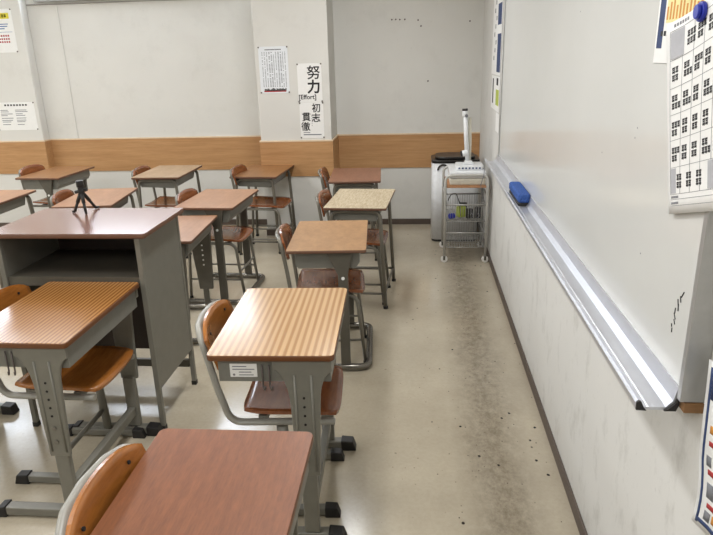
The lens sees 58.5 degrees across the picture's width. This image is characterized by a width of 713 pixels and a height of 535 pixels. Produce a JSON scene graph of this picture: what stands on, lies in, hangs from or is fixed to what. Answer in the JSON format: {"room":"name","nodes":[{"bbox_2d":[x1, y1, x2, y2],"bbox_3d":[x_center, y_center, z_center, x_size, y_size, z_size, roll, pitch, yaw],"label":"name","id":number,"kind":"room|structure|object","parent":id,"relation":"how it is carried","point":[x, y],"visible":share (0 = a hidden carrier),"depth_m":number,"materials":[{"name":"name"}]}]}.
{"room":"classroom","nodes":[
{"label":"classroom","id":0,"kind":"room"},
{"bbox_2d":[0,0,58,222],"bbox_3d":[-3.371,-1.656,6.139,0.654,2.599,0.114,0,19,6],"label":"wall","id":1,"kind":"structure","parent":0,"point":[19,78],"depth_m":6.05,"materials":[{"name":"white paint"}]},
{"bbox_2d":[0,8,17,52],"bbox_3d":[-3.310,-2.187,5.890,0.304,0.379,0.006,0,19,6],"label":"notice sheet","id":2,"kind":"object","parent":1,"relation":"attached to","point":[8,43],"visible":1,"depth_m":5.89,"materials":[{"name":"white paper"}]},
{"bbox_2d":[0,35,9,42],"bbox_3d":[-3.312,-2.122,5.914,0.191,0.069,0.001,0,19,6],"label":"print","id":3,"kind":"object","parent":2,"relation":"attached to","point":[3,38],"depth_m":5.91},
{"bbox_2d":[0,102,37,129],"bbox_3d":[-3.279,-1.456,6.133,0.404,0.262,0.006,0,19,6],"label":"notice sheet","id":4,"kind":"object","parent":1,"relation":"attached to","point":[13,115],"visible":1,"depth_m":6.13,"materials":[{"name":"white paper"}]},
{"bbox_2d":[0,110,27,124],"bbox_3d":[-3.292,-1.448,6.139,0.274,0.141,0.001,0,19,6],"label":"print","id":5,"kind":"object","parent":4,"relation":"attached to","point":[7,117],"depth_m":6.14,"materials":[{"name":"grey paper"}]},
{"bbox_2d":[0,140,44,141],"bbox_3d":[-3.366,-1.230,6.214,0.680,0.012,0.013,0,19,6],"label":"trim","id":6,"kind":"structure","parent":1,"relation":"attached to","point":[32,140],"depth_m":6.19,"materials":[{"name":"brown wood"}]},
{"bbox_2d":[0,142,49,173],"bbox_3d":[-3.361,-1.077,6.266,0.676,0.311,0.011,0,19,6],"label":"trim","id":7,"kind":"structure","parent":1,"relation":"attached to","point":[14,156],"depth_m":6.25,"materials":[{"name":"orange wood"}]},
{"bbox_2d":[45,140,54,167],"bbox_3d":[-3.024,-1.095,6.294,0.010,0.311,0.114,0,19,6],"label":"trim","id":8,"kind":"structure","parent":1,"relation":"attached to","point":[48,144],"depth_m":6.28,"materials":[{"name":"orange wood"}]},
{"bbox_2d":[25,0,484,218],"bbox_3d":[-2.230,-1.685,6.131,6.966,2.600,0.100,0,19,6],"label":"wall","id":9,"kind":"structure","parent":0,"point":[170,68],"depth_m":5.92,"materials":[{"name":"white paint"}]},
{"bbox_2d":[33,0,81,1],"bbox_3d":[-2.042,-2.646,5.709,1.866,0.430,0.049,0,19,6],"label":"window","id":10,"kind":"structure","parent":9,"relation":"in","point":[33,0],"depth_m":5.83,"materials":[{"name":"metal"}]},
{"bbox_2d":[55,5,77,137],"bbox_3d":[-2.759,-1.849,6.071,0.015,1.217,0.008,0,19,6],"label":"trim","id":11,"kind":"structure","parent":9,"relation":"attached to","point":[55,5],"depth_m":6.06,"materials":[{"name":"white paint"}]},
{"bbox_2d":[26,0,167,5],"bbox_3d":[-1.956,-2.428,5.795,2.221,0.010,0.012,0,19,6],"label":"trim","id":12,"kind":"structure","parent":9,"relation":"attached to","point":[133,0],"depth_m":5.83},
{"bbox_2d":[51,137,260,170],"bbox_3d":[-1.919,-1.107,6.237,2.200,0.311,0.010,0,19,6],"label":"trim","id":13,"kind":"structure","parent":9,"relation":"attached to","point":[221,153],"depth_m":6.23,"materials":[{"name":"orange wood"}]},
{"bbox_2d":[51,135,260,139],"bbox_3d":[-1.923,-1.260,6.184,2.200,0.012,0.012,0,19,6],"label":"trim","id":14,"kind":"structure","parent":9,"relation":"attached to","point":[256,135],"depth_m":6.19,"materials":[{"name":"brown wood"}]},
{"bbox_2d":[211,219,266,224],"bbox_3d":[-1.901,-0.460,6.454,2.205,0.054,0.008,0,19,6],"label":"baseboard","id":15,"kind":"structure","parent":9,"relation":"attached to","point":[232,221],"depth_m":6.37,"materials":[{"name":"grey plastic"}]},
{"bbox_2d":[368,219,430,223],"bbox_3d":[0.503,-0.450,6.221,1.314,0.054,0.008,0,19,6],"label":"baseboard","id":16,"kind":"structure","parent":9,"relation":"attached to","point":[384,221],"depth_m":6.22,"materials":[{"name":"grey plastic"}]},
{"bbox_2d":[338,133,479,167],"bbox_3d":[0.490,-1.097,6.004,1.320,0.311,0.010,0,19,6],"label":"trim","id":17,"kind":"structure","parent":9,"relation":"attached to","point":[410,150],"depth_m":6.01,"materials":[{"name":"orange wood"}]},
{"bbox_2d":[338,132,479,135],"bbox_3d":[0.485,-1.250,5.952,1.320,0.012,0.012,0,19,6],"label":"trim","id":18,"kind":"structure","parent":9,"relation":"attached to","point":[443,132],"depth_m":5.95,"materials":[{"name":"brown wood"}]},
{"bbox_2d":[0,224,579,534],"bbox_3d":[-2.619,1.052,2.235,6.966,0.100,9.265,0,19,6],"label":"floor","id":19,"kind":"structure","parent":0,"point":[444,421],"depth_m":2.96,"materials":[{"name":"beige plastic"}]},
{"bbox_2d":[0,402,19,414],"bbox_3d":[-1.872,0.451,2.707,0.417,0.700,0.604,0,19,6],"label":"school desk","id":20,"kind":"object","parent":19,"relation":"on","point":[7,408],"visible":1,"depth_m":3.04,"materials":[{"name":"black rubber"}]},
{"bbox_2d":[0,190,35,287],"bbox_3d":[-2.617,-0.163,4.621,0.402,0.690,0.600,0,19,6],"label":"school desk","id":21,"kind":"object","parent":19,"relation":"on","point":[9,199],"visible":0.59,"depth_m":4.62,"materials":[{"name":"brown laminate"}]},
{"bbox_2d":[18,164,48,213],"bbox_3d":[-2.705,-0.562,5.758,0.474,0.731,0.362,1,19,7],"label":"chair","id":22,"kind":"object","parent":19,"relation":"on","point":[29,169],"visible":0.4,"depth_m":5.62,"materials":[{"name":"red wood"}]},
{"bbox_2d":[15,166,94,207],"bbox_3d":[-2.655,-0.537,5.775,0.418,0.664,0.600,1,19,8],"label":"school desk","id":23,"kind":"object","parent":19,"relation":"on","point":[57,177],"visible":0.56,"depth_m":5.51,"materials":[{"name":"orange laminate"}]},
{"bbox_2d":[50,189,74,206],"bbox_3d":[-1.883,-0.199,4.605,0.474,0.731,0.362,-2,18,-1],"label":"chair","id":24,"kind":"object","parent":19,"relation":"on","point":[61,195],"visible":0.24,"depth_m":4.49,"materials":[{"name":"red wood"}]},
{"bbox_2d":[0,284,146,483],"bbox_3d":[-1.196,0.452,2.580,0.499,0.743,0.376,0,19,6],"label":"chair","id":25,"kind":"object","parent":19,"relation":"on","point":[100,365],"visible":0.59,"depth_m":2.55,"materials":[{"name":"orange wood"}]},
{"bbox_2d":[0,281,162,516],"bbox_3d":[-1.110,0.493,2.499,0.417,0.712,0.604,0,19,5],"label":"school desk","id":26,"kind":"object","parent":19,"relation":"on","point":[49,329],"visible":0.88,"depth_m":2.32,"materials":[{"name":"orange laminate"}]},
{"bbox_2d":[51,188,137,207],"bbox_3d":[-1.826,-0.177,4.611,0.402,0.682,0.600,-2,18,-1],"label":"school desk","id":27,"kind":"object","parent":19,"relation":"on","point":[109,197],"visible":0.45,"depth_m":4.49,"materials":[{"name":"brown laminate"}]},
{"bbox_2d":[0,208,197,428],"bbox_3d":[-1.167,0.227,2.968,0.690,0.922,0.466,0,19,6],"label":"podium","id":28,"kind":"object","parent":19,"relation":"on","point":[142,246],"visible":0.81,"depth_m":2.84,"materials":[{"name":"grey metal"}]},
{"bbox_2d":[8,249,139,285],"bbox_3d":[-1.175,-0.005,2.880,0.582,0.039,0.406,0,19,6],"label":"shelf","id":29,"kind":"object","parent":28,"relation":"attached to","point":[56,265],"depth_m":2.81,"materials":[{"name":"grey metal"}]},
{"bbox_2d":[72,180,99,214],"bbox_3d":[-1.275,-0.335,2.962,0.091,0.150,0.137,0,19,6],"label":"tripod","id":30,"kind":"object","parent":28,"relation":"on","point":[82,195],"visible":1,"depth_m":2.93,"materials":[{"name":"black plastic"}]},
{"bbox_2d":[55,443,145,534],"bbox_3d":[-0.345,0.800,1.468,0.499,0.743,0.376,0,19,5],"label":"chair","id":31,"kind":"object","parent":19,"relation":"on","point":[95,491],"visible":0.63,"depth_m":1.37,"materials":[{"name":"orange wood"}]},
{"bbox_2d":[131,165,191,254],"bbox_3d":[-1.643,-0.512,5.521,0.474,0.731,0.362,0,19,6],"label":"chair","id":32,"kind":"object","parent":19,"relation":"on","point":[162,201],"visible":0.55,"depth_m":5.45,"materials":[{"name":"red wood"}]},
{"bbox_2d":[131,165,201,258],"bbox_3d":[-1.592,-0.493,5.525,0.402,0.690,0.600,0,19,6],"label":"school desk","id":33,"kind":"object","parent":19,"relation":"on","point":[162,176],"visible":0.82,"depth_m":5.25,"materials":[{"name":"beige laminate"}]},
{"bbox_2d":[178,215,217,343],"bbox_3d":[-1.080,0.063,3.895,0.418,0.634,0.600,-1,18,3],"label":"school desk","id":34,"kind":"object","parent":19,"relation":"on","point":[195,235],"visible":0.39,"depth_m":4.04,"materials":[{"name":"brown laminate"}]},
{"bbox_2d":[90,428,312,534],"bbox_3d":[-0.314,0.835,1.453,0.417,0.683,0.604,0,19,5],"label":"school desk","id":35,"kind":"object","parent":19,"relation":"on","point":[187,481],"visible":1,"depth_m":1.42,"materials":[{"name":"brown laminate"}]},
{"bbox_2d":[175,188,258,297],"bbox_3d":[-0.981,-0.185,4.487,0.474,0.731,0.362,1,19,7],"label":"chair","id":36,"kind":"object","parent":19,"relation":"on","point":[231,234],"visible":0.63,"depth_m":4.43,"materials":[{"name":"red wood"}]},
{"bbox_2d":[174,189,264,304],"bbox_3d":[-0.931,-0.158,4.476,0.419,0.676,0.600,1,19,8],"label":"school desk","id":37,"kind":"object","parent":19,"relation":"on","point":[226,204],"visible":0.81,"depth_m":4.28,"materials":[{"name":"brown laminate"}]},
{"bbox_2d":[229,165,295,253],"bbox_3d":[-0.796,-0.522,5.589,0.402,0.662,0.600,1,19,9],"label":"school desk","id":38,"kind":"object","parent":19,"relation":"on","point":[255,176],"visible":0.89,"depth_m":5.38,"materials":[{"name":"orange laminate"}]},
{"bbox_2d":[230,164,294,254],"bbox_3d":[-0.798,-0.503,5.423,0.474,0.731,0.362,2,19,9],"label":"chair","id":39,"kind":"object","parent":19,"relation":"on","point":[258,201],"visible":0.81,"depth_m":5.38,"materials":[{"name":"red wood"}]},
{"bbox_2d":[195,299,344,517],"bbox_3d":[-0.300,0.498,2.367,0.499,0.743,0.376,-1,18,2],"label":"chair","id":40,"kind":"object","parent":19,"relation":"on","point":[212,319],"visible":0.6,"depth_m":2.25,"materials":[{"name":"red wood"}]},
{"bbox_2d":[206,288,356,534],"bbox_3d":[-0.234,0.516,2.349,0.417,0.716,0.604,0,19,4],"label":"school desk","id":41,"kind":"object","parent":19,"relation":"on","point":[291,336],"visible":0.88,"depth_m":2.09,"materials":[{"name":"laminate"}]},
{"bbox_2d":[232,366,253,375],"bbox_3d":[-0.355,0.325,2.001,0.070,0.034,0.001,0,19,4],"label":"print","id":42,"kind":"object","parent":41,"relation":"attached to","point":[232,366],"depth_m":2.00},
{"bbox_2d":[275,223,366,362],"bbox_3d":[-0.184,0.126,3.489,0.474,0.731,0.362,-2,18,0],"label":"chair","id":43,"kind":"object","parent":19,"relation":"on","point":[309,277],"visible":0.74,"depth_m":3.45,"materials":[{"name":"red wood"}]},
{"bbox_2d":[286,220,372,369],"bbox_3d":[-0.125,0.140,3.527,0.418,0.671,0.600,-1,18,2],"label":"school desk","id":44,"kind":"object","parent":19,"relation":"on","point":[338,245],"visible":0.92,"depth_m":3.30,"materials":[{"name":"beige laminate"}]},
{"bbox_2d":[318,167,377,260],"bbox_3d":[-0.066,-0.454,5.213,0.474,0.731,0.362,-1,18,3],"label":"chair","id":45,"kind":"object","parent":19,"relation":"on","point":[324,175],"visible":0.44,"depth_m":5.12,"materials":[{"name":"red wood"}]},
{"bbox_2d":[315,189,390,304],"bbox_3d":[-0.023,-0.156,4.319,0.474,0.731,0.362,1,19,8],"label":"chair","id":46,"kind":"object","parent":19,"relation":"on","point":[324,196],"visible":0.48,"depth_m":4.24,"materials":[{"name":"red wood"}]},
{"bbox_2d":[328,168,380,260],"bbox_3d":[0.004,-0.426,5.209,0.402,0.677,0.600,-1,18,3],"label":"school desk","id":47,"kind":"object","parent":19,"relation":"on","point":[342,178],"visible":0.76,"depth_m":4.95,"materials":[{"name":"brown laminate"}]},
{"bbox_2d":[323,189,395,308],"bbox_3d":[0.041,-0.143,4.356,0.402,0.679,0.600,1,19,9],"label":"school desk","id":48,"kind":"object","parent":19,"relation":"on","point":[346,204],"visible":0.89,"depth_m":4.13,"materials":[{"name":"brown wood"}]},
{"bbox_2d":[431,152,479,240],"bbox_3d":[0.866,-0.632,5.655,0.410,0.740,0.356,0,19,6],"label":"waste bin","id":49,"kind":"object","parent":19,"relation":"on","point":[439,160],"visible":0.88,"depth_m":5.51,"materials":[{"name":"white plastic"}]},
{"bbox_2d":[439,165,488,261],"bbox_3d":[0.866,-0.442,5.139,0.373,0.706,0.436,0,19,6],"label":"utility cart","id":50,"kind":"object","parent":19,"relation":"on","point":[445,179],"visible":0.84,"depth_m":5.00,"materials":[{"name":"silver metal"}]},
{"bbox_2d":[448,213,454,218],"bbox_3d":[0.749,-0.405,5.004,0.040,0.044,0.044,-9,20,-22],"label":"roll","id":51,"kind":"object","parent":50,"relation":"in","point":[452,216],"visible":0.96,"depth_m":4.99,"materials":[{"name":"plastic"}]},
{"bbox_2d":[456,206,465,216],"bbox_3d":[0.832,-0.445,5.052,0.070,0.085,0.060,-5,19,-11],"label":"packet","id":52,"kind":"object","parent":50,"relation":"in","point":[463,210],"visible":0.74,"depth_m":5.03,"materials":[{"name":"yellow plastic"}]},
{"bbox_2d":[446,219,484,247],"bbox_3d":[0.871,-0.282,5.193,0.309,0.125,0.423,0,19,6],"label":"wire basket","id":53,"kind":"object","parent":50,"relation":"on","point":[481,231],"depth_m":5.10,"materials":[{"name":"silver metal"}]},
{"bbox_2d":[446,193,485,221],"bbox_3d":[0.865,-0.488,5.124,0.309,0.140,0.423,0,19,6],"label":"wire basket","id":54,"kind":"object","parent":50,"relation":"on","point":[482,203],"depth_m":4.96,"materials":[{"name":"silver metal"}]},
{"bbox_2d":[448,164,485,184],"bbox_3d":[0.869,-0.738,5.039,0.280,0.105,0.350,0,19,6],"label":"scanner","id":55,"kind":"object","parent":50,"relation":"on","point":[451,167],"visible":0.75,"depth_m":4.89,"materials":[{"name":"beige plastic"}]},
{"bbox_2d":[455,108,484,199],"bbox_3d":[0.877,-0.876,4.912,0.213,0.674,0.311,0,19,6],"label":"camera","id":56,"kind":"object","parent":55,"relation":"on","point":[467,164],"visible":1,"depth_m":4.92,"materials":[{"name":"white plastic"}]},
{"bbox_2d":[466,208,472,218],"bbox_3d":[0.888,-0.423,4.996,0.050,0.075,0.059,-3,19,-5],"label":"power adapter","id":57,"kind":"object","parent":50,"relation":"in","point":[470,215],"visible":0.95,"depth_m":4.99,"materials":[{"name":"black plastic"}]},
{"bbox_2d":[474,207,480,217],"bbox_3d":[0.950,-0.430,4.998,0.045,0.085,0.059,4,19,16],"label":"power adapter","id":58,"kind":"object","parent":50,"relation":"in","point":[477,209],"visible":0.94,"depth_m":4.99,"materials":[{"name":"black plastic"}]},
{"bbox_2d":[251,0,336,227],"bbox_3d":[-0.529,-1.598,5.726,0.637,2.599,0.404,0,19,6],"label":"pillar","id":59,"kind":"structure","parent":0,"point":[305,27],"depth_m":5.51,"materials":[{"name":"white paint"}]},
{"bbox_2d":[267,230,275,234],"bbox_3d":[-0.515,-0.326,5.934,0.653,0.054,0.008,0,19,6],"label":"baseboard","id":60,"kind":"structure","parent":59,"relation":"attached to","point":[269,232],"depth_m":5.96,"materials":[{"name":"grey plastic"}]},
{"bbox_2d":[257,46,289,93],"bbox_3d":[-0.712,-1.703,5.491,0.259,0.386,0.006,0,19,6],"label":"notice sheet","id":61,"kind":"object","parent":59,"relation":"attached to","point":[273,60],"visible":1,"depth_m":5.49,"materials":[{"name":"white paper"}]},
{"bbox_2d":[261,52,286,86],"bbox_3d":[-0.709,-1.708,5.491,0.205,0.287,0.001,0,19,6],"label":"print","id":62,"kind":"object","parent":61,"relation":"on","point":[273,64],"depth_m":5.49,"materials":[{"name":"grey paper"}]},
{"bbox_2d":[265,89,286,90],"bbox_3d":[-0.704,-1.550,5.544,0.192,0.025,0.001,0,19,6],"label":"print","id":63,"kind":"object","parent":61,"relation":"on","point":[265,89],"depth_m":5.54,"materials":[{"name":"black"}]},
{"bbox_2d":[259,140,332,141],"bbox_3d":[-0.537,-1.125,5.665,0.663,0.012,0.013,0,19,6],"label":"trim","id":64,"kind":"structure","parent":59,"relation":"attached to","point":[280,140],"depth_m":5.66,"materials":[{"name":"brown wood"}]},
{"bbox_2d":[260,141,333,176],"bbox_3d":[-0.533,-0.973,5.717,0.659,0.311,0.011,0,19,6],"label":"trim","id":65,"kind":"structure","parent":59,"relation":"attached to","point":[307,158],"depth_m":5.70,"materials":[{"name":"orange wood"}]},
{"bbox_2d":[296,63,322,101],"bbox_3d":[-0.404,-1.594,5.497,0.215,0.323,0.006,0,19,6],"label":"poster","id":66,"kind":"object","parent":59,"relation":"attached to","point":[309,76],"visible":1,"depth_m":5.50,"materials":[{"name":"white paper"}]},
{"bbox_2d":[299,102,324,137],"bbox_3d":[-0.392,-1.294,5.597,0.214,0.309,0.006,0,19,6],"label":"poster","id":67,"kind":"object","parent":59,"relation":"attached to","point":[311,113],"visible":1,"depth_m":5.60,"materials":[{"name":"white paper"}]},
{"bbox_2d":[333,137,338,167],"bbox_3d":[-0.191,-1.037,5.882,0.010,0.311,0.404,0,19,6],"label":"trim","id":68,"kind":"structure","parent":59,"relation":"attached to","point":[336,141],"depth_m":5.88,"materials":[{"name":"orange wood"}]},
{"bbox_2d":[478,0,712,534],"bbox_3d":[0.763,-0.214,1.477,0.100,2.600,9.065,0,19,6],"label":"wall","id":69,"kind":"structure","parent":0,"point":[629,470],"depth_m":2.14,"materials":[{"name":"white paint"}]},
{"bbox_2d":[491,75,499,112],"bbox_3d":[1.024,-1.288,4.701,0.002,0.240,0.520,0,19,6],"label":"notice","id":70,"kind":"object","parent":69,"relation":"attached to","point":[495,91],"visible":1,"depth_m":4.68,"materials":[{"name":"white paper"}]},
{"bbox_2d":[492,78,497,102],"bbox_3d":[1.024,-1.306,4.706,0.001,0.190,0.340,0,19,6],"label":"print","id":71,"kind":"object","parent":70,"relation":"attached to","point":[495,80],"depth_m":4.69,"materials":[{"name":"black"}]},
{"bbox_2d":[495,89,498,105],"bbox_3d":[1.012,-1.223,4.586,0.001,0.110,0.180,0,19,6],"label":"print","id":72,"kind":"object","parent":70,"relation":"attached to","point":[497,90],"depth_m":4.56,"materials":[{"name":"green paper"}]},
{"bbox_2d":[495,113,498,133],"bbox_3d":[1.011,-1.040,4.574,0.001,0.130,0.200,0,19,6],"label":"notice","id":73,"kind":"object","parent":69,"relation":"attached to","point":[497,114],"visible":1,"depth_m":4.56,"materials":[{"name":"white paper"}]},
{"bbox_2d":[491,0,502,75],"bbox_3d":[1.016,-1.707,4.598,0.002,0.600,0.550,0,19,6],"label":"notice","id":74,"kind":"object","parent":69,"relation":"attached to","point":[498,4],"visible":1,"depth_m":4.58,"materials":[{"name":"white paper"}]},
{"bbox_2d":[496,2,501,72],"bbox_3d":[1.004,-1.613,4.477,0.001,0.460,0.220,0,19,6],"label":"print","id":75,"kind":"object","parent":74,"relation":"attached to","point":[499,29],"depth_m":4.46,"materials":[{"name":"blue"}]},
{"bbox_2d":[477,222,587,534],"bbox_3d":[0.742,0.992,1.886,0.008,0.054,9.045,0,19,6],"label":"baseboard","id":76,"kind":"structure","parent":69,"relation":"attached to","point":[572,501],"depth_m":2.80,"materials":[{"name":"brown plastic"}]},
{"bbox_2d":[485,0,712,413],"bbox_3d":[0.759,-0.782,2.575,0.122,1.218,3.163,0,19,6],"label":"whiteboard","id":77,"kind":"object","parent":69,"relation":"attached to","point":[583,121],"visible":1,"depth_m":1.73,"materials":[{"name":"ceramic"}]},
{"bbox_2d":[509,181,529,205],"bbox_3d":[0.801,-0.366,3.136,0.060,0.056,0.340,0,19,6],"label":"eraser","id":78,"kind":"object","parent":77,"relation":"on","point":[521,196],"visible":1,"depth_m":3.04,"materials":[{"name":"blue plastic"}]},
{"bbox_2d":[485,154,679,411],"bbox_3d":[0.755,-0.232,2.769,0.083,0.052,3.146,0,19,6],"label":"marker tray","id":79,"kind":"object","parent":77,"relation":"on","point":[647,379],"depth_m":1.71,"materials":[{"name":"silver metal"}]},
{"bbox_2d":[653,0,704,62],"bbox_3d":[0.645,-0.550,1.213,0.002,0.309,0.358,0,19,6],"label":"poster","id":80,"kind":"object","parent":77,"relation":"attached to","point":[670,11],"visible":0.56,"depth_m":1.36,"materials":[{"name":"white paper"}]},
{"bbox_2d":[667,0,712,213],"bbox_3d":[0.630,-0.293,1.159,0.014,0.449,0.381,-1,19,3],"label":"chart","id":81,"kind":"object","parent":77,"relation":"attached to","point":[689,41],"visible":0.99,"depth_m":1.21,"materials":[{"name":"white paper"}]},
{"bbox_2d":[672,66,677,81],"bbox_3d":[0.636,-0.387,1.270,0.001,0.032,0.028,-2,18,-2],"label":"print","id":82,"kind":"object","parent":81,"relation":"attached to","point":[674,68],"depth_m":1.27,"materials":[{"name":"black"}]},
{"bbox_2d":[672,146,678,161],"bbox_3d":[0.639,-0.228,1.277,0.001,0.035,0.035,-1,19,3],"label":"print","id":83,"kind":"object","parent":81,"relation":"attached to","point":[675,149],"depth_m":1.28,"materials":[{"name":"black"}]},
{"bbox_2d":[672,120,679,136],"bbox_3d":[0.638,-0.279,1.274,0.001,0.035,0.035,-1,18,2],"label":"print","id":84,"kind":"object","parent":81,"relation":"attached to","point":[675,123],"depth_m":1.27,"materials":[{"name":"black"}]},
{"bbox_2d":[672,94,679,109],"bbox_3d":[0.637,-0.329,1.269,0.001,0.032,0.039,-1,18,1],"label":"print","id":85,"kind":"object","parent":81,"relation":"attached to","point":[675,97],"depth_m":1.27,"materials":[{"name":"black"}]},
{"bbox_2d":[676,174,680,187],"bbox_3d":[0.640,-0.172,1.264,0.001,0.032,0.028,0,19,6],"label":"print","id":86,"kind":"object","parent":81,"relation":"attached to","point":[678,176],"depth_m":1.27,"materials":[{"name":"black"}]},
{"bbox_2d":[671,16,688,204],"bbox_3d":[0.638,-0.308,1.270,0.009,0.361,0.113,0,19,6],"label":"print","id":87,"kind":"object","parent":81,"relation":"attached to","point":[680,27],"depth_m":1.26,"materials":[{"name":"grey paper"}]},
{"bbox_2d":[681,144,686,158],"bbox_3d":[0.636,-0.225,1.237,0.001,0.032,0.028,0,19,6],"label":"print","id":88,"kind":"object","parent":81,"relation":"attached to","point":[683,146],"depth_m":1.24,"materials":[{"name":"black"}]},
{"bbox_2d":[682,117,686,132],"bbox_3d":[0.636,-0.276,1.234,0.001,0.032,0.028,0,19,6],"label":"print","id":89,"kind":"object","parent":81,"relation":"attached to","point":[684,119],"depth_m":1.23,"materials":[{"name":"black"}]},
{"bbox_2d":[683,89,690,105],"bbox_3d":[0.635,-0.327,1.225,0.001,0.032,0.039,0,19,6],"label":"print","id":90,"kind":"object","parent":81,"relation":"on","point":[686,92],"depth_m":1.22,"materials":[{"name":"black"}]},
{"bbox_2d":[684,59,691,75],"bbox_3d":[0.635,-0.382,1.221,0.001,0.032,0.039,0,19,3],"label":"print","id":91,"kind":"object","parent":81,"relation":"attached to","point":[687,62],"depth_m":1.22,"materials":[{"name":"black"}]},
{"bbox_2d":[686,171,690,186],"bbox_3d":[0.636,-0.170,1.220,0.001,0.032,0.028,0,19,6],"label":"print","id":92,"kind":"object","parent":81,"relation":"attached to","point":[688,173],"depth_m":1.22,"materials":[{"name":"black"}]},
{"bbox_2d":[687,25,695,44],"bbox_3d":[0.636,-0.441,1.208,0.002,0.035,0.039,0,19,4],"label":"print","id":93,"kind":"object","parent":81,"relation":"attached to","point":[691,29],"depth_m":1.21,"materials":[{"name":"black"}]},
{"bbox_2d":[691,141,696,156],"bbox_3d":[0.632,-0.223,1.193,0.001,0.032,0.028,0,19,6],"label":"print","id":94,"kind":"object","parent":81,"relation":"attached to","point":[693,143],"depth_m":1.19,"materials":[{"name":"black"}]},
{"bbox_2d":[692,113,696,129],"bbox_3d":[0.632,-0.273,1.190,0.001,0.032,0.028,0,19,6],"label":"print","id":95,"kind":"object","parent":81,"relation":"attached to","point":[694,115],"depth_m":1.19,"materials":[{"name":"black"}]},
{"bbox_2d":[693,84,698,100],"bbox_3d":[0.632,-0.326,1.186,0.001,0.032,0.028,0,19,6],"label":"print","id":96,"kind":"object","parent":81,"relation":"attached to","point":[695,86],"depth_m":1.18,"materials":[{"name":"black"}]},
{"bbox_2d":[696,169,700,184],"bbox_3d":[0.631,-0.167,1.175,0.001,0.032,0.028,0,19,6],"label":"print","id":97,"kind":"object","parent":81,"relation":"attached to","point":[698,171],"depth_m":1.18,"materials":[{"name":"black"}]},
{"bbox_2d":[694,51,702,70],"bbox_3d":[0.632,-0.382,1.178,0.001,0.035,0.035,0,19,6],"label":"print","id":98,"kind":"object","parent":81,"relation":"attached to","point":[698,55],"depth_m":1.18,"materials":[{"name":"black"}]},
{"bbox_2d":[698,17,706,37],"bbox_3d":[0.632,-0.439,1.165,0.001,0.035,0.035,0,19,6],"label":"print","id":99,"kind":"object","parent":81,"relation":"attached to","point":[702,26],"depth_m":1.16,"materials":[{"name":"black"}]},
{"bbox_2d":[702,108,707,124],"bbox_3d":[0.628,-0.271,1.146,0.001,0.032,0.028,0,19,6],"label":"print","id":100,"kind":"object","parent":81,"relation":"attached to","point":[704,110],"depth_m":1.15,"materials":[{"name":"black"}]},
{"bbox_2d":[702,137,709,153],"bbox_3d":[0.628,-0.218,1.144,0.001,0.032,0.039,0,19,6],"label":"print","id":101,"kind":"object","parent":81,"relation":"attached to","point":[705,140],"depth_m":1.14,"materials":[{"name":"black"}]},
{"bbox_2d":[703,78,711,95],"bbox_3d":[0.627,-0.322,1.137,0.001,0.032,0.039,0,19,6],"label":"print","id":102,"kind":"object","parent":81,"relation":"on","point":[707,82],"depth_m":1.14,"materials":[{"name":"black"}]},
{"bbox_2d":[705,46,710,64],"bbox_3d":[0.628,-0.379,1.138,0.001,0.032,0.028,0,19,6],"label":"print","id":103,"kind":"object","parent":81,"relation":"attached to","point":[707,48],"depth_m":1.14,"materials":[{"name":"black"}]},
{"bbox_2d":[709,13,712,29],"bbox_3d":[0.628,-0.434,1.120,0.001,0.032,0.039,0,19,6],"label":"print","id":104,"kind":"object","parent":81,"relation":"attached to","point":[710,14],"depth_m":1.13,"materials":[{"name":"black"}]},
{"bbox_2d":[693,1,707,21],"bbox_3d":[0.625,-0.466,1.159,0.014,0.036,0.036,0,19,6],"label":"magnet","id":105,"kind":"object","parent":77,"relation":"attached to","point":[700,9],"visible":1,"depth_m":1.15,"materials":[{"name":"blue plastic"}]},
{"bbox_2d":[691,359,712,534],"bbox_3d":[0.666,0.371,1.095,0.010,0.382,0.340,0,19,4],"label":"poster","id":106,"kind":"object","parent":69,"relation":"attached to","point":[702,517],"visible":1,"depth_m":1.23,"materials":[{"name":"white paper"}]},
{"bbox_2d":[703,510,709,522],"bbox_3d":[0.677,0.482,1.231,0.001,0.024,0.020,-2,18,-2],"label":"picture","id":107,"kind":"object","parent":106,"relation":"attached to","point":[706,513],"depth_m":1.23,"materials":[{"name":"grey paper"}]},
{"bbox_2d":[706,455,711,467],"bbox_3d":[0.675,0.371,1.219,0.002,0.022,0.020,-3,18,-3],"label":"picture","id":108,"kind":"object","parent":106,"relation":"attached to","point":[708,457],"depth_m":1.22,"materials":[{"name":"grey paper"}]},
{"bbox_2d":[706,482,712,502],"bbox_3d":[0.675,0.429,1.217,0.002,0.033,0.027,-2,18,-2],"label":"picture","id":109,"kind":"object","parent":106,"relation":"on","point":[709,485],"depth_m":1.22,"materials":[{"name":"grey paper"}]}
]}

